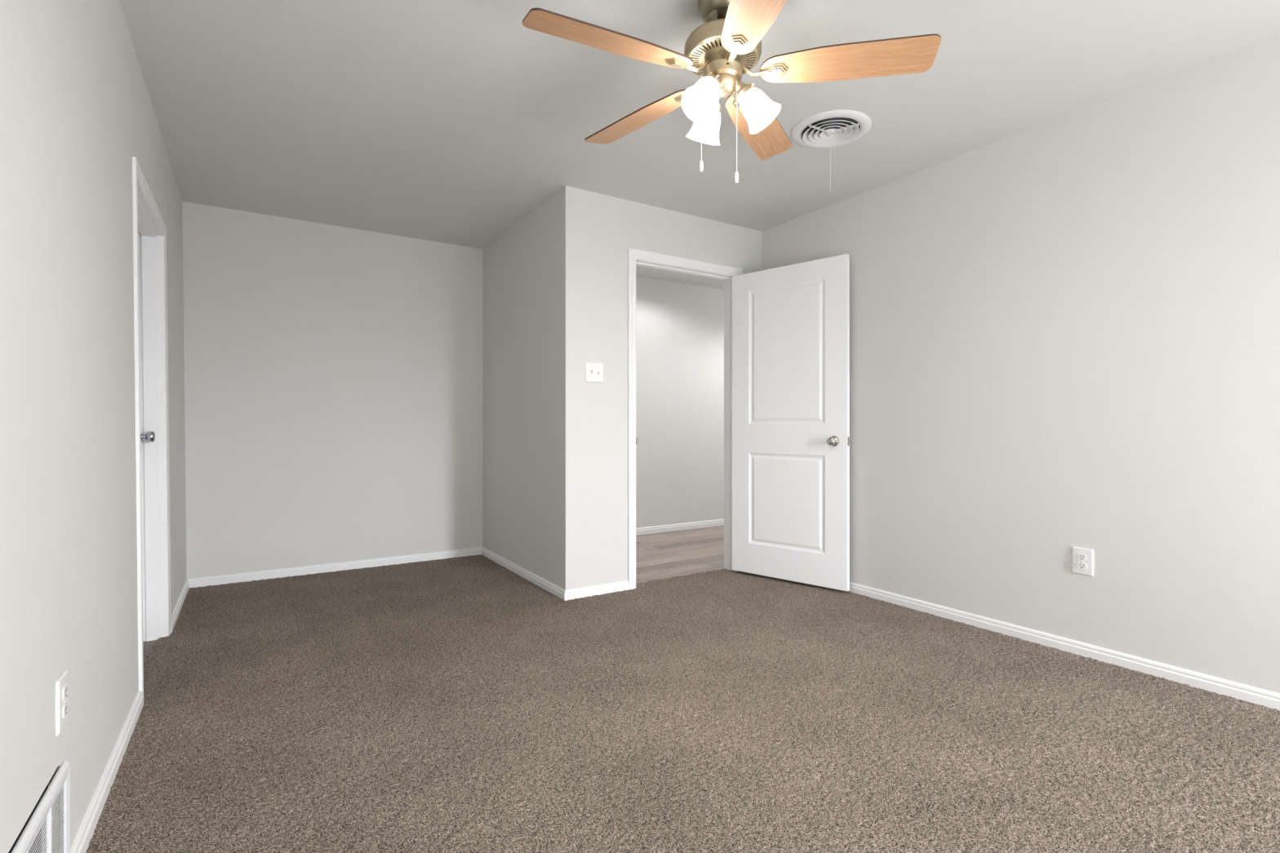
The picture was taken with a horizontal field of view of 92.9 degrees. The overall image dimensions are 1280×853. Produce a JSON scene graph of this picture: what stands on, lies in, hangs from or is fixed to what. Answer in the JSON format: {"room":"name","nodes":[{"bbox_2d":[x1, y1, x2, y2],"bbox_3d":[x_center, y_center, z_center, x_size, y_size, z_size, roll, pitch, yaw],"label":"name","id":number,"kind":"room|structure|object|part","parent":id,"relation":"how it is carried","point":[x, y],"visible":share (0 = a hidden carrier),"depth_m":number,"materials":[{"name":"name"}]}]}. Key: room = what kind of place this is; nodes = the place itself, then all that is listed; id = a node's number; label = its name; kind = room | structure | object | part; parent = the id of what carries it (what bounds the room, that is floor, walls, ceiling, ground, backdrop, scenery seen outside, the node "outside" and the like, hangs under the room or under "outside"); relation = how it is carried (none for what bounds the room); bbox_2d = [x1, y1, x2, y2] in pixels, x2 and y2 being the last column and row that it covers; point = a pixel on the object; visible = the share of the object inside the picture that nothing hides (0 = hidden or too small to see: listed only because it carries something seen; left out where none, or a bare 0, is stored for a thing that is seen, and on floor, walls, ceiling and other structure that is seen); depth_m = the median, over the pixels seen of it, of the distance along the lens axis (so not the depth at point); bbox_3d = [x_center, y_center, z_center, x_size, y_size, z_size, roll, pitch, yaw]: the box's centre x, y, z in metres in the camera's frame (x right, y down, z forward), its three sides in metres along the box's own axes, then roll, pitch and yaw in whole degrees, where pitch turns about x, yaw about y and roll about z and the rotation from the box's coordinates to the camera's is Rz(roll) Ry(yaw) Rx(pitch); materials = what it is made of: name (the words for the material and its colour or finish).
{"room":"empty bedroom","nodes":[
{"label":"empty bedroom","id":0,"kind":"room"},
{"bbox_2d":[0,0,186,852],"bbox_3d":[-0.939,-0.190,0.694,0.138,2.460,7.610,0,0,-33],"label":"wall","id":1,"kind":"structure","parent":0,"point":[76,106],"depth_m":1.43,"materials":[{"name":"paint"}]},
{"bbox_2d":[8,784,48,852],"bbox_3d":[-1.202,0.839,1.118,0.112,0.218,0.407,0,0,-33],"label":"duct","id":2,"kind":"object","parent":1,"relation":"attached to","point":[46,787],"visible":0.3,"depth_m":1.30,"materials":[{"name":"grey metal"}]},
{"bbox_2d":[11,760,70,852],"bbox_3d":[-1.144,0.850,1.150,0.015,0.225,0.455,0,0,-33],"label":"air vent","id":3,"kind":"object","parent":1,"relation":"in","point":[42,816],"visible":1,"depth_m":1.23,"materials":[{"name":"white metal"}]},
{"bbox_2d":[55,669,68,736],"bbox_3d":[-1.263,0.603,1.332,0.009,0.117,0.082,0,0,-33],"label":"power outlet","id":4,"kind":"object","parent":1,"relation":"attached to","point":[62,682],"visible":1,"depth_m":1.32,"materials":[{"name":"white plastic"}]},
{"bbox_2d":[62,702,67,718],"bbox_3d":[-1.260,0.623,1.333,0.003,0.028,0.034,0,0,-33],"label":"receptacle","id":5,"kind":"object","parent":4,"relation":"attached to","point":[64,704],"depth_m":1.33,"materials":[{"name":"grey plastic"}]},
{"bbox_2d":[62,684,67,700],"bbox_3d":[-1.260,0.584,1.333,0.003,0.028,0.034,0,0,-33],"label":"receptacle","id":6,"kind":"object","parent":4,"relation":"attached to","point":[64,686],"depth_m":1.33,"materials":[{"name":"grey plastic"}]},
{"bbox_2d":[70,689,143,852],"bbox_3d":[-0.360,0.998,-0.074,0.014,0.068,5.463,0,0,-33],"label":"baseboard","id":7,"kind":"structure","parent":1,"relation":"attached to","point":[83,837],"depth_m":1.68,"materials":[{"name":"white paint"}]},
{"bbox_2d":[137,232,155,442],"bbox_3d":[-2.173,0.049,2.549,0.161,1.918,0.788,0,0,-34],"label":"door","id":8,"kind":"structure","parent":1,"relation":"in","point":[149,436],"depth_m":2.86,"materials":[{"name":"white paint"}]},
{"bbox_3d":[-2.173,0.049,2.549,0.035,1.918,0.787,0,0,-34],"label":"panel","id":9,"kind":"part","parent":8,"relation":"part of","materials":[{"name":"white paint"}]},
{"bbox_3d":[-2.322,0.048,2.862,0.063,0.065,0.065,0,0,-34],"label":"knob","id":10,"kind":"part","parent":8,"relation":"part of","materials":[{"name":"silver metal"}]},
{"bbox_2d":[132,156,171,695],"bbox_3d":[-2.133,0.025,2.580,0.146,2.015,0.927,0,0,-33],"label":"door frame","id":11,"kind":"structure","parent":1,"relation":"attached to","point":[151,337],"depth_m":2.91,"materials":[{"name":"white paint"}]},
{"bbox_2d":[171,579,189,632],"bbox_3d":[-2.587,0.998,3.420,0.014,0.068,0.984,0,0,-33],"label":"baseboard","id":12,"kind":"structure","parent":1,"relation":"attached to","point":[178,606],"depth_m":3.36,"materials":[{"name":"white paint"}]},
{"bbox_2d":[182,200,483,578],"bbox_3d":[-2.065,-0.190,4.421,2.070,2.460,0.115,0,0,-33],"label":"wall","id":13,"kind":"structure","parent":0,"point":[334,374],"depth_m":4.26,"materials":[{"name":"paint"}]},
{"bbox_2d":[186,546,483,587],"bbox_3d":[-2.058,0.998,4.349,1.905,0.068,0.014,0,0,-33],"label":"baseboard","id":14,"kind":"structure","parent":13,"relation":"attached to","point":[330,567],"depth_m":4.26,"materials":[{"name":"white paint"}]},
{"bbox_2d":[483,185,565,590],"bbox_3d":[-0.800,-0.190,4.255,0.115,2.460,1.525,0,0,-33],"label":"wall","id":15,"kind":"structure","parent":0,"point":[524,268],"depth_m":4.05,"materials":[{"name":"paint"}]},
{"bbox_2d":[481,547,628,600],"bbox_3d":[-0.664,0.998,4.325,0.446,0.068,1.525,0,0,-33],"label":"baseboard","id":16,"kind":"structure","parent":15,"relation":"attached to","point":[566,595],"depth_m":3.76,"materials":[{"name":"white paint"}]},
{"bbox_2d":[565,185,761,590],"bbox_3d":[0.193,-0.190,4.051,1.570,2.460,0.116,0,0,-33],"label":"wall","id":17,"kind":"structure","parent":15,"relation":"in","point":[601,228],"depth_m":3.71,"materials":[{"name":"paint"}]},
{"bbox_2d":[585,361,603,382],"bbox_3d":[-0.270,-0.328,3.674,0.122,0.120,0.024,0,0,-33],"label":"light switch","id":18,"kind":"object","parent":17,"relation":"attached to","point":[593,371],"visible":1,"depth_m":3.68,"materials":[{"name":"white plastic"}]},
{"bbox_2d":[627,248,742,590],"bbox_3d":[0.291,-0.043,4.113,0.945,2.149,0.149,0,0,-33],"label":"door frame","id":19,"kind":"structure","parent":17,"relation":"attached to","point":[635,256],"depth_m":4.00,"materials":[{"name":"white paint"}]},
{"bbox_2d":[732,253,849,591],"bbox_3d":[0.961,-0.024,3.982,0.848,2.050,0.162,0,0,42],"label":"door","id":20,"kind":"structure","parent":19,"relation":"attached to","point":[791,323],"depth_m":3.94,"materials":[{"name":"white paint"}]},
{"bbox_3d":[1.177,0.090,3.722,0.065,0.065,0.063,0,0,42],"label":"knob","id":21,"kind":"part","parent":20,"relation":"part of","materials":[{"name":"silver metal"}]},
{"bbox_2d":[635,275,724,528],"bbox_3d":[0.259,-0.190,5.985,3.530,2.460,0.115,0,0,-33],"label":"wall","id":22,"kind":"structure","parent":0,"point":[680,326],"depth_m":5.99,"materials":[{"name":"paint"}]},
{"bbox_2d":[635,519,724,535],"bbox_3d":[0.293,0.992,5.931,3.530,0.068,0.014,0,0,-33],"label":"baseboard","id":23,"kind":"structure","parent":22,"relation":"attached to","point":[711,523],"depth_m":5.98,"materials":[{"name":"white paint"}]},
{"bbox_2d":[85,525,1279,852],"bbox_3d":[0.457,1.044,2.632,6.800,0.053,5.752,0,0,-33],"label":"floor","id":24,"kind":"structure","parent":0,"point":[461,704],"depth_m":2.04,"materials":[{"name":"brown carpet"}]},
{"bbox_2d":[120,0,1279,289],"bbox_3d":[0.466,-1.480,2.245,7.600,0.120,8.715,0,0,-33],"label":"ceiling","id":25,"kind":"structure","parent":0,"point":[450,122],"depth_m":2.61,"materials":[{"name":"paint"}]},
{"bbox_2d":[522,0,941,183],"bbox_3d":[0.240,-1.111,2.031,1.276,0.617,1.290,0,0,-33],"label":"ceiling fan","id":26,"kind":"object","parent":25,"relation":"hanging from","point":[726,47],"visible":1,"depth_m":1.97,"materials":[{"name":"brown wood"}]},
{"bbox_3d":[-0.080,-1.176,1.861,0.546,0.006,0.143,0,13,-26],"label":"blade","id":27,"kind":"part","parent":26,"relation":"part of","materials":[{"name":"brown wood"}]},
{"bbox_3d":[0.003,-1.176,2.317,0.143,0.006,0.546,-18,13,-42],"label":"blade","id":28,"kind":"part","parent":26,"relation":"part of","materials":[{"name":"brown wood"}]},
{"bbox_3d":[0.203,-1.053,1.930,0.137,0.144,0.123,0,0,-33],"label":"lamp shade","id":29,"kind":"part","parent":26,"relation":"part of","materials":[{"name":"white glass"}]},
{"bbox_3d":[0.209,-1.033,2.037,0.009,0.290,0.003,0,0,-2],"label":"pull chain","id":30,"kind":"part","parent":26,"relation":"part of","materials":[{"name":"white"}]},
{"bbox_3d":[0.233,-1.053,2.147,0.124,0.144,0.138,0,0,-33],"label":"lamp shade","id":31,"kind":"part","parent":26,"relation":"part of","materials":[{"name":"white glass"}]},
{"bbox_3d":[0.212,-1.071,1.948,0.062,0.071,0.054,0,0,-33],"label":"bulb","id":32,"kind":"part","parent":26,"relation":"part of","materials":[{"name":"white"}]},
{"bbox_3d":[0.235,-1.115,1.974,0.084,0.076,0.070,0,0,-33],"label":"lamp arm","id":33,"kind":"part","parent":26,"relation":"part of","materials":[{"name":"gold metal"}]},
{"bbox_3d":[0.276,-1.225,2.032,0.235,0.006,0.235,0,0,-33],"label":"vent plate","id":34,"kind":"part","parent":26,"relation":"part of","materials":[{"name":"gold metal"}]},
{"bbox_3d":[0.318,-0.988,2.005,0.007,0.303,0.003,0,0,43],"label":"pull chain","id":35,"kind":"part","parent":26,"relation":"part of","materials":[{"name":"white"}]},
{"bbox_3d":[0.347,-1.115,2.021,0.081,0.076,0.077,0,0,-33],"label":"lamp arm","id":36,"kind":"part","parent":26,"relation":"part of","materials":[{"name":"gold metal"}]},
{"bbox_3d":[0.329,-1.176,1.641,0.143,0.006,0.546,14,-2,-7],"label":"blade","id":37,"kind":"part","parent":26,"relation":"part of","materials":[{"name":"brown wood"}]},
{"bbox_3d":[0.463,-1.176,2.380,0.143,0.006,0.546,-15,-7,27],"label":"blade","id":38,"kind":"part","parent":26,"relation":"part of","materials":[{"name":"brown wood"}]},
{"bbox_3d":[0.404,-1.053,2.012,0.130,0.144,0.127,0,0,-33],"label":"lamp shade","id":39,"kind":"part","parent":26,"relation":"part of","materials":[{"name":"white glass"}]},
{"bbox_3d":[0.665,-1.176,1.961,0.546,0.006,0.143,0,-13,10],"label":"blade","id":40,"kind":"part","parent":26,"relation":"part of","materials":[{"name":"brown wood"}]},
{"bbox_2d":[791,109,871,191],"bbox_3d":[0.911,-1.287,2.909,0.368,0.326,0.368,0,0,0],"label":"ceiling vent","id":41,"kind":"object","parent":25,"relation":"in","point":[833,128],"visible":1,"depth_m":2.88,"materials":[{"name":"white metal"}]},
{"bbox_3d":[0.911,-1.264,2.909,0.003,0.279,0.003,0,0,0],"label":"pull chain","id":42,"kind":"part","parent":41,"relation":"part of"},
{"bbox_3d":[0.911,-1.409,2.909,0.042,0.017,0.042,0,0,0],"label":"knob","id":43,"kind":"part","parent":41,"relation":"part of","materials":[{"name":"white metal"}]},
{"bbox_2d":[761,32,1279,693],"bbox_3d":[2.508,-0.190,1.987,0.115,2.460,6.085,0,0,-33],"label":"wall","id":44,"kind":"structure","parent":0,"point":[1064,331],"depth_m":2.69,"materials":[{"name":"paint"}]},
{"bbox_2d":[848,582,1279,710],"bbox_3d":[2.454,0.998,1.952,0.014,0.068,5.855,0,0,-33],"label":"baseboard","id":45,"kind":"structure","parent":44,"relation":"attached to","point":[1271,700],"depth_m":2.67,"materials":[{"name":"white paint"}]},
{"bbox_2d":[1071,546,1093,576],"bbox_3d":[1.973,0.602,2.710,0.009,0.119,0.083,0,0,-33],"label":"power outlet","id":46,"kind":"object","parent":44,"relation":"attached to","point":[1082,559],"visible":1,"depth_m":2.71,"materials":[{"name":"white plastic"}]},
{"bbox_2d":[1077,562,1086,569],"bbox_3d":[1.970,0.621,2.708,0.003,0.028,0.034,0,0,-33],"label":"receptacle","id":47,"kind":"object","parent":46,"relation":"attached to","point":[1081,566],"depth_m":2.71,"materials":[{"name":"grey plastic"}]},
{"bbox_2d":[1077,553,1086,560],"bbox_3d":[1.970,0.582,2.708,0.003,0.028,0.034,0,0,-33],"label":"receptacle","id":48,"kind":"object","parent":46,"relation":"attached to","point":[1081,557],"depth_m":2.71,"materials":[{"name":"grey plastic"}]}
]}

